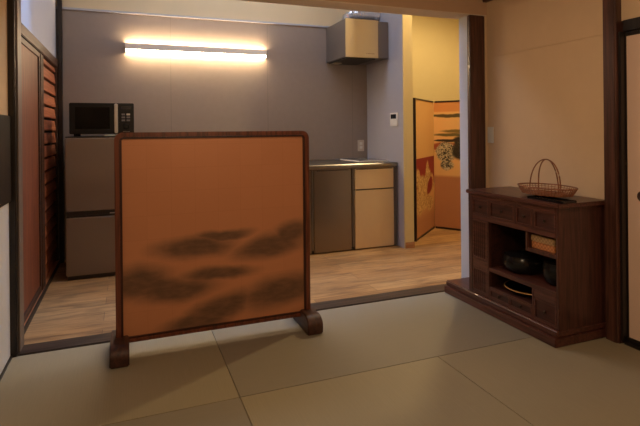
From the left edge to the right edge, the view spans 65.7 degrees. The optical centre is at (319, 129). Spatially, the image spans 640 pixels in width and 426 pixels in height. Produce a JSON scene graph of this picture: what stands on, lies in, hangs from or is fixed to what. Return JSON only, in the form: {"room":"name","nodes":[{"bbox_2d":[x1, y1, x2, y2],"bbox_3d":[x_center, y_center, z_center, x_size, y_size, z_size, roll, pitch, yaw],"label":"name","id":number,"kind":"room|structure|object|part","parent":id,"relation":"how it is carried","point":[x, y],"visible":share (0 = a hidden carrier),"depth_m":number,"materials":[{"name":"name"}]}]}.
{"room":"traditional dwelling","nodes":[
{"label":"traditional dwelling","id":0,"kind":"room"},
{"bbox_2d":[0,0,55,373],"bbox_3d":[-1.183,-0.318,1.365,0.128,2.950,6.000,-1,0,-21],"label":"wall","id":1,"kind":"structure","parent":0,"point":[4,211],"depth_m":2.38,"materials":[{"name":"white paint"}]},
{"bbox_2d":[0,115,11,207],"bbox_3d":[-0.815,0.133,0.486,0.112,0.418,4.098,-1,0,-21],"label":"trim","id":2,"kind":"structure","parent":1,"relation":"attached to","point":[5,120],"depth_m":2.30,"materials":[{"name":"black wood"}]},
{"bbox_2d":[0,355,11,380],"bbox_3d":[-0.760,1.107,0.504,0.008,0.032,4.098,-1,0,-21],"label":"baseboard","id":3,"kind":"structure","parent":1,"relation":"attached to","point":[10,357],"depth_m":2.29,"materials":[{"name":"black wood"}]},
{"bbox_2d":[7,0,18,357],"bbox_3d":[-1.543,0.186,2.473,0.064,1.908,0.131,-1,0,-21],"label":"trim","id":4,"kind":"structure","parent":1,"relation":"attached to","point":[11,20],"depth_m":2.42,"materials":[{"name":"black wood"}]},
{"bbox_2d":[15,0,23,352],"bbox_3d":[-1.515,0.167,2.500,0.008,1.872,0.100,-1,0,-21],"label":"trim","id":5,"kind":"structure","parent":1,"relation":"attached to","point":[17,2],"depth_m":2.48,"materials":[{"name":"brown wood"}]},
{"bbox_2d":[21,37,41,322],"bbox_3d":[-1.741,0.280,2.940,0.030,1.603,0.855,-1,0,-21],"label":"door","id":6,"kind":"structure","parent":1,"relation":"in","point":[30,57],"depth_m":3.05,"materials":[{"name":"brown wood"}]},
{"bbox_2d":[21,23,57,67],"bbox_3d":[-1.915,-0.558,3.329,0.072,0.067,1.727,-1,0,-21],"label":"trim","id":7,"kind":"structure","parent":1,"relation":"attached to","point":[26,34],"depth_m":3.24,"materials":[{"name":"brown wood"}]},
{"bbox_2d":[24,260,58,325],"bbox_3d":[-1.899,1.124,3.329,0.070,0.080,1.727,-1,0,-21],"label":"trim","id":8,"kind":"structure","parent":1,"relation":"attached to","point":[56,262],"depth_m":3.64,"materials":[{"name":"brown wood"}]},
{"bbox_2d":[24,260,60,333],"bbox_3d":[-1.862,1.121,3.343,0.008,0.084,1.727,-1,0,-21],"label":"trim","id":9,"kind":"structure","parent":1,"relation":"attached to","point":[33,312],"depth_m":3.16,"materials":[{"name":"black wood"}]},
{"bbox_2d":[40,53,58,289],"bbox_3d":[-2.061,0.283,3.735,0.058,1.603,0.856,-1,0,-21],"label":"door","id":10,"kind":"structure","parent":1,"relation":"in","point":[48,73],"depth_m":3.77,"materials":[{"name":"brown wood"}]},
{"bbox_3d":[-2.076,0.274,3.781,0.028,1.582,0.703,-1,0,-21],"label":"slat panel","id":11,"kind":"part","parent":10,"relation":"part of","materials":[{"name":"brown wood"}]},
{"bbox_2d":[56,0,367,261],"bbox_3d":[-1.090,-0.349,4.674,3.365,3.010,0.100,-1,0,-21],"label":"wall","id":12,"kind":"structure","parent":0,"point":[294,88],"depth_m":4.67,"materials":[{"name":"grey paint"}]},
{"bbox_2d":[57,0,64,262],"bbox_3d":[-2.185,-0.333,4.172,0.036,2.898,0.040,-1,0,-21],"label":"trim","id":13,"kind":"structure","parent":12,"relation":"attached to","point":[59,2],"depth_m":4.15,"materials":[{"name":"black wood"}]},
{"bbox_2d":[56,6,329,27],"bbox_3d":[-1.031,-1.043,4.644,3.265,0.016,0.025,-1,0,-21],"label":"trim","id":14,"kind":"structure","parent":12,"relation":"attached to","point":[67,8],"depth_m":4.56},
{"bbox_2d":[125,43,266,57],"bbox_3d":[-1.117,-0.731,4.580,1.276,0.079,0.057,-1,0,-21],"label":"wall lamp","id":15,"kind":"object","parent":12,"relation":"attached to","point":[129,47],"visible":1,"depth_m":4.54,"materials":[{"name":"white plastic"}]},
{"bbox_2d":[126,49,264,57],"bbox_3d":[-1.119,-0.729,4.584,1.260,0.068,0.027,-1,0,-21],"label":"diffuser","id":16,"kind":"object","parent":15,"relation":"attached to","point":[256,53],"depth_m":4.61,"materials":[{"name":"white plastic"}]},
{"bbox_2d":[326,18,388,64],"bbox_3d":[0.365,-0.857,4.928,0.459,0.380,0.484,-1,0,-21],"label":"range hood","id":17,"kind":"object","parent":12,"relation":"attached to","point":[349,41],"visible":1,"depth_m":4.73,"materials":[{"name":"metal"}]},
{"bbox_2d":[342,10,379,20],"bbox_3d":[0.400,-1.117,4.919,0.392,0.144,0.110,-1,0,-21],"label":"duct","id":18,"kind":"object","parent":17,"relation":"attached to","point":[353,14],"visible":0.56,"depth_m":4.88,"materials":[{"name":"metal"}]},
{"bbox_3d":[0.395,-0.866,4.687,0.341,0.362,0.012,-1,0,-21],"label":"panel","id":19,"kind":"part","parent":17,"relation":"part of","materials":[{"name":"metal"}]},
{"bbox_3d":[0.522,-0.865,4.994,0.118,0.350,0.475,-1,0,-21],"label":"panel","id":20,"kind":"part","parent":17,"relation":"part of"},
{"bbox_2d":[358,140,363,150],"bbox_3d":[0.429,0.163,5.204,0.073,0.117,0.008,-1,0,-21],"label":"power outlet","id":21,"kind":"object","parent":12,"relation":"attached to","point":[360,142],"visible":1,"depth_m":5.20,"materials":[{"name":"beige plastic"}]},
{"bbox_2d":[24,226,460,344],"bbox_3d":[0.023,1.135,4.313,5.050,0.080,2.170,-1,0,-21],"label":"floor","id":22,"kind":"structure","parent":0,"point":[67,309],"depth_m":3.59,"materials":[{"name":"brown wood"}]},
{"bbox_2d":[65,136,121,280],"bbox_3d":[-1.720,0.579,4.018,0.553,1.063,0.600,-1,0,-21],"label":"refrigerator","id":23,"kind":"object","parent":22,"relation":"on","point":[89,160],"visible":0.59,"depth_m":3.70,"materials":[{"name":"grey metal"}]},
{"bbox_3d":[-1.728,0.052,4.023,0.553,0.008,0.588,-1,0,-21],"label":"plate","id":24,"kind":"part","parent":23,"relation":"part of","materials":[{"name":"plastic"}]},
{"bbox_3d":[-1.616,0.864,3.756,0.553,0.430,0.039,-1,0,-21],"label":"door","id":25,"kind":"part","parent":23,"relation":"part of","materials":[{"name":"grey metal"}]},
{"bbox_3d":[-1.621,0.330,3.756,0.553,0.546,0.039,-1,0,-21],"label":"door","id":26,"kind":"part","parent":23,"relation":"part of","materials":[{"name":"grey metal"}]},
{"bbox_2d":[69,103,133,135],"bbox_3d":[-1.726,-0.080,3.944,0.455,0.254,0.358,-1,0,-21],"label":"microwave oven","id":27,"kind":"object","parent":23,"relation":"on","point":[84,118],"visible":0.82,"depth_m":3.79,"materials":[{"name":"black plastic"}]},
{"bbox_3d":[-1.737,-0.088,3.777,0.313,0.234,0.020,-1,0,-21],"label":"door","id":28,"kind":"part","parent":27,"relation":"part of","materials":[{"name":"black glass"}]},
{"bbox_3d":[-1.575,-0.090,3.830,0.025,0.228,0.037,-1,0,-21],"label":"handle","id":29,"kind":"part","parent":27,"relation":"part of","materials":[{"name":"silver metal"}]},
{"bbox_3d":[-1.512,-0.090,3.865,0.114,0.234,0.018,-1,0,-21],"label":"control panel","id":30,"kind":"part","parent":27,"relation":"part of","materials":[{"name":"black plastic"}]},
{"bbox_2d":[309,157,397,253],"bbox_3d":[0.027,0.694,4.706,1.261,0.799,0.640,-1,0,-21],"label":"kitchen cabinet","id":31,"kind":"object","parent":22,"relation":"on","point":[353,205],"depth_m":4.49,"materials":[{"name":"wood"}]},
{"bbox_3d":[-0.258,0.723,4.276,0.387,0.726,0.019,-1,0,-21],"label":"door","id":32,"kind":"part","parent":31,"relation":"part of","materials":[{"name":"wood"}]},
{"bbox_3d":[0.113,0.719,4.421,0.361,0.726,0.019,-1,0,-21],"label":"door","id":33,"kind":"part","parent":31,"relation":"part of","materials":[{"name":"metal"}]},
{"bbox_2d":[309,157,397,169],"bbox_3d":[0.024,0.324,4.706,1.261,0.058,0.640,-1,0,-21],"label":"countertop","id":34,"kind":"structure","parent":31,"relation":"on","point":[314,164],"depth_m":4.54,"materials":[{"name":"metal"}]},
{"bbox_2d":[340,158,387,161],"bbox_3d":[0.429,0.297,4.909,0.315,0.016,0.440,-1,0,-21],"label":"cooktop","id":35,"kind":"object","parent":31,"relation":"in","point":[344,159],"visible":1,"depth_m":4.83,"materials":[{"name":"silver metal"}]},
{"bbox_3d":[0.432,0.290,4.910,0.289,0.002,0.412,-1,0,-21],"label":"glass","id":36,"kind":"part","parent":35,"relation":"part of","materials":[{"name":"black glass"}]},
{"bbox_3d":[0.498,0.445,4.571,0.400,0.186,0.020,-1,0,-21],"label":"drawer","id":37,"kind":"part","parent":31,"relation":"part of","materials":[{"name":"beige wood"}]},
{"bbox_3d":[0.502,0.813,4.571,0.400,0.531,0.020,-1,0,-21],"label":"door","id":38,"kind":"part","parent":31,"relation":"part of","materials":[{"name":"beige wood"}]},
{"bbox_2d":[413,98,460,241],"bbox_3d":[1.419,0.381,4.979,0.772,1.399,0.750,-1,0,27],"label":"folding screen","id":39,"kind":"object","parent":22,"relation":"on","point":[436,142],"visible":0.59,"depth_m":5.33,"materials":[{"name":"painted paper"},{"name":"gold leaf"},{"name":"black lacquered wood"}]},
{"bbox_3d":[1.083,0.384,5.141,0.032,1.399,0.727,-1,0,27],"label":"panel frame","id":40,"kind":"part","parent":39,"relation":"part of","materials":[{"name":"orange paper"}]},
{"bbox_3d":[1.089,0.382,5.153,0.012,1.361,0.722,-1,0,27],"label":"panel","id":41,"kind":"part","parent":39,"relation":"part of","materials":[{"name":"orange paper"}]},
{"bbox_3d":[1.569,0.377,5.260,0.745,1.361,0.012,-1,0,35],"label":"panel","id":42,"kind":"part","parent":39,"relation":"part of","materials":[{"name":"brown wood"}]},
{"bbox_3d":[1.578,0.379,5.253,0.746,1.399,0.020,-1,0,35],"label":"panel frame","id":43,"kind":"part","parent":39,"relation":"part of","materials":[{"name":"orange paper"}]},
{"bbox_2d":[327,0,487,187],"bbox_3d":[-0.196,-0.368,3.010,3.105,2.990,0.150,-1,0,-21],"label":"wall","id":44,"kind":"structure","parent":0,"point":[478,7],"depth_m":3.37,"materials":[{"name":"paint"}]},
{"bbox_2d":[18,284,445,355],"bbox_3d":[-0.266,1.120,2.972,2.759,0.056,0.120,-1,0,-21],"label":"trim","id":45,"kind":"structure","parent":44,"relation":"attached to","point":[28,349],"depth_m":3.06,"materials":[{"name":"brown wood"}]},
{"bbox_2d":[240,0,485,18],"bbox_3d":[-0.224,-0.785,3.001,2.914,0.006,0.151,-1,0,-21],"label":"trim","id":46,"kind":"structure","parent":44,"relation":"attached to","point":[312,3],"depth_m":3.20,"materials":[{"name":"wood"}]},
{"bbox_2d":[459,16,468,277],"bbox_3d":[1.197,0.159,3.551,0.397,1.908,0.087,-1,0,-21],"label":"door frame","id":47,"kind":"structure","parent":44,"relation":"attached to","point":[463,71],"depth_m":3.48,"materials":[{"name":"white paint"}]},
{"bbox_2d":[467,15,485,188],"bbox_3d":[1.091,0.160,3.444,0.128,1.908,0.034,-1,0,-21],"label":"trim","id":48,"kind":"structure","parent":44,"relation":"attached to","point":[475,23],"depth_m":3.42,"materials":[{"name":"brown wood"}]},
{"bbox_2d":[402,15,413,247],"bbox_3d":[0.809,-0.378,4.569,0.100,2.990,0.012,-1,0,-21],"label":"wall","id":49,"kind":"structure","parent":0,"point":[407,66],"depth_m":4.56,"materials":[{"name":"beige paint"}]},
{"bbox_2d":[405,242,414,248],"bbox_3d":[0.829,1.059,4.559,0.094,0.055,0.012,-1,0,-21],"label":"baseboard","id":50,"kind":"structure","parent":49,"relation":"attached to","point":[407,244],"depth_m":4.55,"materials":[{"name":"brown wood"}]},
{"bbox_2d":[412,15,459,222],"bbox_3d":[1.230,-0.372,5.743,1.536,3.010,0.090,-1,0,-21],"label":"wall","id":51,"kind":"structure","parent":0,"point":[435,41],"depth_m":5.74,"materials":[{"name":"beige paint"}]},
{"bbox_2d":[367,0,639,247],"bbox_3d":[1.602,-0.376,2.503,0.118,3.010,6.100,-1,0,-21],"label":"wall","id":52,"kind":"structure","parent":0,"point":[547,102],"depth_m":3.06,"materials":[{"name":"beige paint"}]},
{"bbox_2d":[390,112,397,125],"bbox_3d":[0.701,-0.100,4.692,0.016,0.127,0.136,-1,0,-21],"label":"controller","id":53,"kind":"object","parent":52,"relation":"attached to","point":[393,116],"visible":1,"depth_m":4.67,"materials":[{"name":"white plastic"}]},
{"bbox_2d":[488,127,493,142],"bbox_3d":[1.178,0.034,3.424,0.010,0.111,0.058,-1,0,-21],"label":"light switch","id":54,"kind":"object","parent":52,"relation":"attached to","point":[490,129],"visible":1,"depth_m":3.41,"materials":[{"name":"white plastic"}]},
{"bbox_2d":[487,33,602,57],"bbox_3d":[1.337,-0.506,3.026,0.015,0.009,0.928,-1,0,-21],"label":"trim","id":55,"kind":"structure","parent":52,"relation":"attached to","point":[600,33],"depth_m":2.95,"materials":[{"name":"beige paint"}]},
{"bbox_2d":[603,0,626,343],"bbox_3d":[1.529,-0.065,2.556,0.105,2.350,0.076,-1,0,-21],"label":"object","id":56,"kind":"structure","parent":52,"relation":"attached to","point":[612,23],"depth_m":2.52,"materials":[{"name":"brown wood"}]},
{"bbox_2d":[618,32,627,341],"bbox_3d":[1.562,0.285,2.518,0.098,1.562,0.013,-1,0,-21],"label":"door frame","id":57,"kind":"structure","parent":52,"relation":"attached to","point":[621,35],"depth_m":2.50,"materials":[{"name":"black wood"}]},
{"bbox_2d":[623,17,639,31],"bbox_3d":[2.126,-0.530,1.084,0.092,0.057,3.076,-1,0,-21],"label":"trim","id":58,"kind":"structure","parent":52,"relation":"attached to","point":[631,24],"depth_m":2.46,"materials":[{"name":"black wood"}]},
{"bbox_2d":[624,341,639,350],"bbox_3d":[2.138,1.083,1.083,0.100,0.042,3.076,-1,0,-21],"label":"trim","id":59,"kind":"structure","parent":52,"relation":"attached to","point":[630,344],"depth_m":2.47,"materials":[{"name":"black wood"}]},
{"bbox_2d":[625,29,639,345],"bbox_3d":[1.726,0.284,2.084,0.030,1.562,0.915,-1,0,-21],"label":"door","id":60,"kind":"structure","parent":52,"relation":"in","point":[632,38],"depth_m":2.47,"materials":[{"name":"paper"}]},
{"bbox_3d":[0.583,1.144,1.006,2.995,0.050,4.160,-1,0,-21],"label":"floor","id":61,"kind":"structure","parent":0,"visible":0},
{"bbox_2d":[0,330,239,425],"bbox_3d":[-0.918,1.119,2.229,0.958,0.030,0.786,-1,0,-21],"label":"mat","id":62,"kind":"object","parent":61,"relation":"on","point":[77,386],"visible":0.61,"depth_m":2.16,"materials":[{"name":"beige wicker"}]},
{"bbox_2d":[109,131,322,368],"bbox_3d":[-0.532,0.554,2.602,1.058,1.091,0.292,-1,0,-21],"label":"screen","id":63,"kind":"object","parent":62,"relation":"on","point":[212,229],"visible":1,"depth_m":2.58,"materials":[{"name":"orange paper"}]},
{"bbox_2d":[106,398,251,425],"bbox_3d":[-0.602,1.116,1.414,0.958,0.030,0.958,-1,0,-21],"label":"mat","id":64,"kind":"object","parent":61,"relation":"on","point":[232,412],"visible":1,"depth_m":1.89,"materials":[{"name":"beige wicker"}]},
{"bbox_2d":[211,292,532,397],"bbox_3d":[0.423,1.106,2.751,1.918,0.030,0.786,-1,0,-21],"label":"mat","id":65,"kind":"object","parent":61,"relation":"on","point":[262,357],"visible":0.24,"depth_m":2.58,"materials":[{"name":"beige wicker"}]},
{"bbox_2d":[444,277,605,347],"bbox_3d":[1.173,1.043,2.954,0.374,0.079,0.927,-1,0,-21],"label":"wooden step","id":66,"kind":"structure","parent":65,"relation":"on","point":[459,289],"depth_m":2.66,"materials":[{"name":"brown wood"}]},
{"bbox_2d":[466,186,605,330],"bbox_3d":[1.217,0.686,2.852,0.356,0.634,0.722,-1,0,-21],"label":"base cabinet","id":67,"kind":"object","parent":66,"relation":"on","point":[501,219],"visible":0.99,"depth_m":2.58,"materials":[{"name":"brown wood"}]},
{"bbox_3d":[0.986,0.669,3.027,0.009,0.238,0.136,-1,0,-21],"label":"door","id":68,"kind":"part","parent":67,"relation":"part of","materials":[{"name":"brown wood"}]},
{"bbox_3d":[0.985,0.470,3.024,0.012,0.096,0.144,-1,0,-21],"label":"drawer","id":69,"kind":"part","parent":67,"relation":"part of","materials":[{"name":"brown wood"}]},
{"bbox_3d":[1.048,0.968,2.875,0.012,0.052,0.162,-1,0,-21],"label":"drawer","id":70,"kind":"part","parent":67,"relation":"part of","materials":[{"name":"brown wood"}]},
{"bbox_3d":[1.052,0.470,2.852,0.012,0.096,0.198,-1,0,-21],"label":"drawer","id":71,"kind":"part","parent":67,"relation":"part of","materials":[{"name":"brown wood"}]},
{"bbox_2d":[492,284,531,302],"bbox_3d":[1.258,0.935,2.779,0.305,0.012,0.496,-1,0,-21],"label":"shelf","id":72,"kind":"object","parent":67,"relation":"attached to","point":[500,290],"depth_m":2.82,"materials":[{"name":"brown wood"}]},
{"bbox_3d":[1.076,0.700,2.791,0.018,0.609,0.645,-1,0,-21],"label":"rail","id":73,"kind":"part","parent":67,"relation":"part of","materials":[{"name":"brown wood"}]},
{"bbox_2d":[504,279,531,296],"bbox_3d":[1.224,0.915,2.857,0.307,0.029,0.307,-1,0,-21],"label":"round tray","id":74,"kind":"object","parent":67,"relation":"on","point":[515,287],"visible":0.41,"depth_m":2.89,"materials":[{"name":"black paint"}]},
{"bbox_3d":[1.108,0.968,2.720,0.012,0.052,0.165,-1,0,-21],"label":"drawer","id":75,"kind":"part","parent":67,"relation":"part of","materials":[{"name":"brown wood"}]},
{"bbox_2d":[502,249,543,274],"bbox_3d":[1.174,0.751,2.863,0.227,0.127,0.227,-1,0,14],"label":"cooking pot","id":76,"kind":"object","parent":67,"relation":"on","point":[522,261],"visible":0.97,"depth_m":2.78,"materials":[{"name":"black ceramic"}]},
{"bbox_3d":[1.173,0.714,2.863,0.212,0.018,0.212,-1,0,-21],"label":"lid","id":77,"kind":"part","parent":76,"relation":"part of","materials":[{"name":"black metal"}]},
{"bbox_2d":[489,266,556,296],"bbox_3d":[1.247,0.827,2.775,0.326,0.024,0.497,-1,0,-21],"label":"shelf","id":78,"kind":"object","parent":67,"relation":"attached to","point":[537,282],"depth_m":2.70,"materials":[{"name":"brown wood"}]},
{"bbox_3d":[1.114,0.469,2.692,0.012,0.096,0.118,-1,0,-21],"label":"drawer","id":79,"kind":"part","parent":67,"relation":"part of","materials":[{"name":"brown wood"}]},
{"bbox_2d":[531,234,555,252],"bbox_3d":[1.214,0.596,2.618,0.106,0.070,0.159,-1,0,-21],"label":"woven box","id":80,"kind":"object","parent":67,"relation":"in","point":[541,242],"visible":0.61,"depth_m":2.59,"materials":[{"name":"brown wicker"}]},
{"bbox_3d":[1.214,0.578,2.618,0.106,0.034,0.159,-1,0,-21],"label":"lid","id":81,"kind":"part","parent":80,"relation":"part of","materials":[{"name":"wicker"}]},
{"bbox_3d":[1.170,0.939,2.560,0.012,0.108,0.148,-1,0,-21],"label":"drawer","id":82,"kind":"part","parent":67,"relation":"part of","materials":[{"name":"brown wood"}]},
{"bbox_3d":[1.167,0.469,2.558,0.012,0.096,0.142,-1,0,-21],"label":"drawer","id":83,"kind":"part","parent":67,"relation":"part of","materials":[{"name":"brown wood"}]},
{"bbox_2d":[517,159,577,196],"bbox_3d":[1.250,0.256,2.737,0.232,0.194,0.364,-1,0,-21],"label":"basket","id":84,"kind":"object","parent":67,"relation":"on","point":[545,192],"visible":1,"depth_m":2.70,"materials":[{"name":"brown wicker"}]},
{"bbox_3d":[1.242,0.250,2.734,0.019,0.184,0.223,-1,0,-21],"label":"handle","id":85,"kind":"part","parent":84,"relation":"part of","materials":[{"name":"brown wicker"}]},
{"bbox_3d":[1.258,0.250,2.740,0.019,0.184,0.147,-1,0,-21],"label":"handle","id":86,"kind":"part","parent":84,"relation":"part of","materials":[{"name":"brown wicker"}]},
{"bbox_2d":[542,258,555,285],"bbox_3d":[1.259,0.740,2.617,0.155,0.147,0.155,-1,0,24],"label":"cooking pot","id":87,"kind":"object","parent":67,"relation":"on","point":[549,265],"visible":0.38,"depth_m":2.58,"materials":[{"name":"black ceramic"}]},
{"bbox_3d":[1.258,0.693,2.617,0.145,0.018,0.145,-1,0,-21],"label":"lid","id":88,"kind":"part","parent":87,"relation":"part of","materials":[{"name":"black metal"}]},
{"bbox_2d":[527,195,576,203],"bbox_3d":[1.210,0.362,2.595,0.094,0.012,0.238,-1,0,-21],"label":"serving tray","id":89,"kind":"object","parent":67,"relation":"on","point":[543,198],"visible":0.96,"depth_m":2.58,"materials":[{"name":"black paint"}]},
{"bbox_2d":[240,357,531,425],"bbox_3d":[0.293,1.107,1.762,0.958,0.030,0.958,-1,0,-21],"label":"mat","id":90,"kind":"object","parent":61,"relation":"on","point":[427,392],"visible":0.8,"depth_m":1.99,"materials":[{"name":"beige wicker"}]},
{"bbox_2d":[438,337,639,425],"bbox_3d":[1.188,1.098,2.110,0.958,0.030,0.958,-1,0,-21],"label":"mat","id":91,"kind":"object","parent":61,"relation":"on","point":[596,382],"visible":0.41,"depth_m":2.16,"materials":[{"name":"beige wicker"}]}
]}

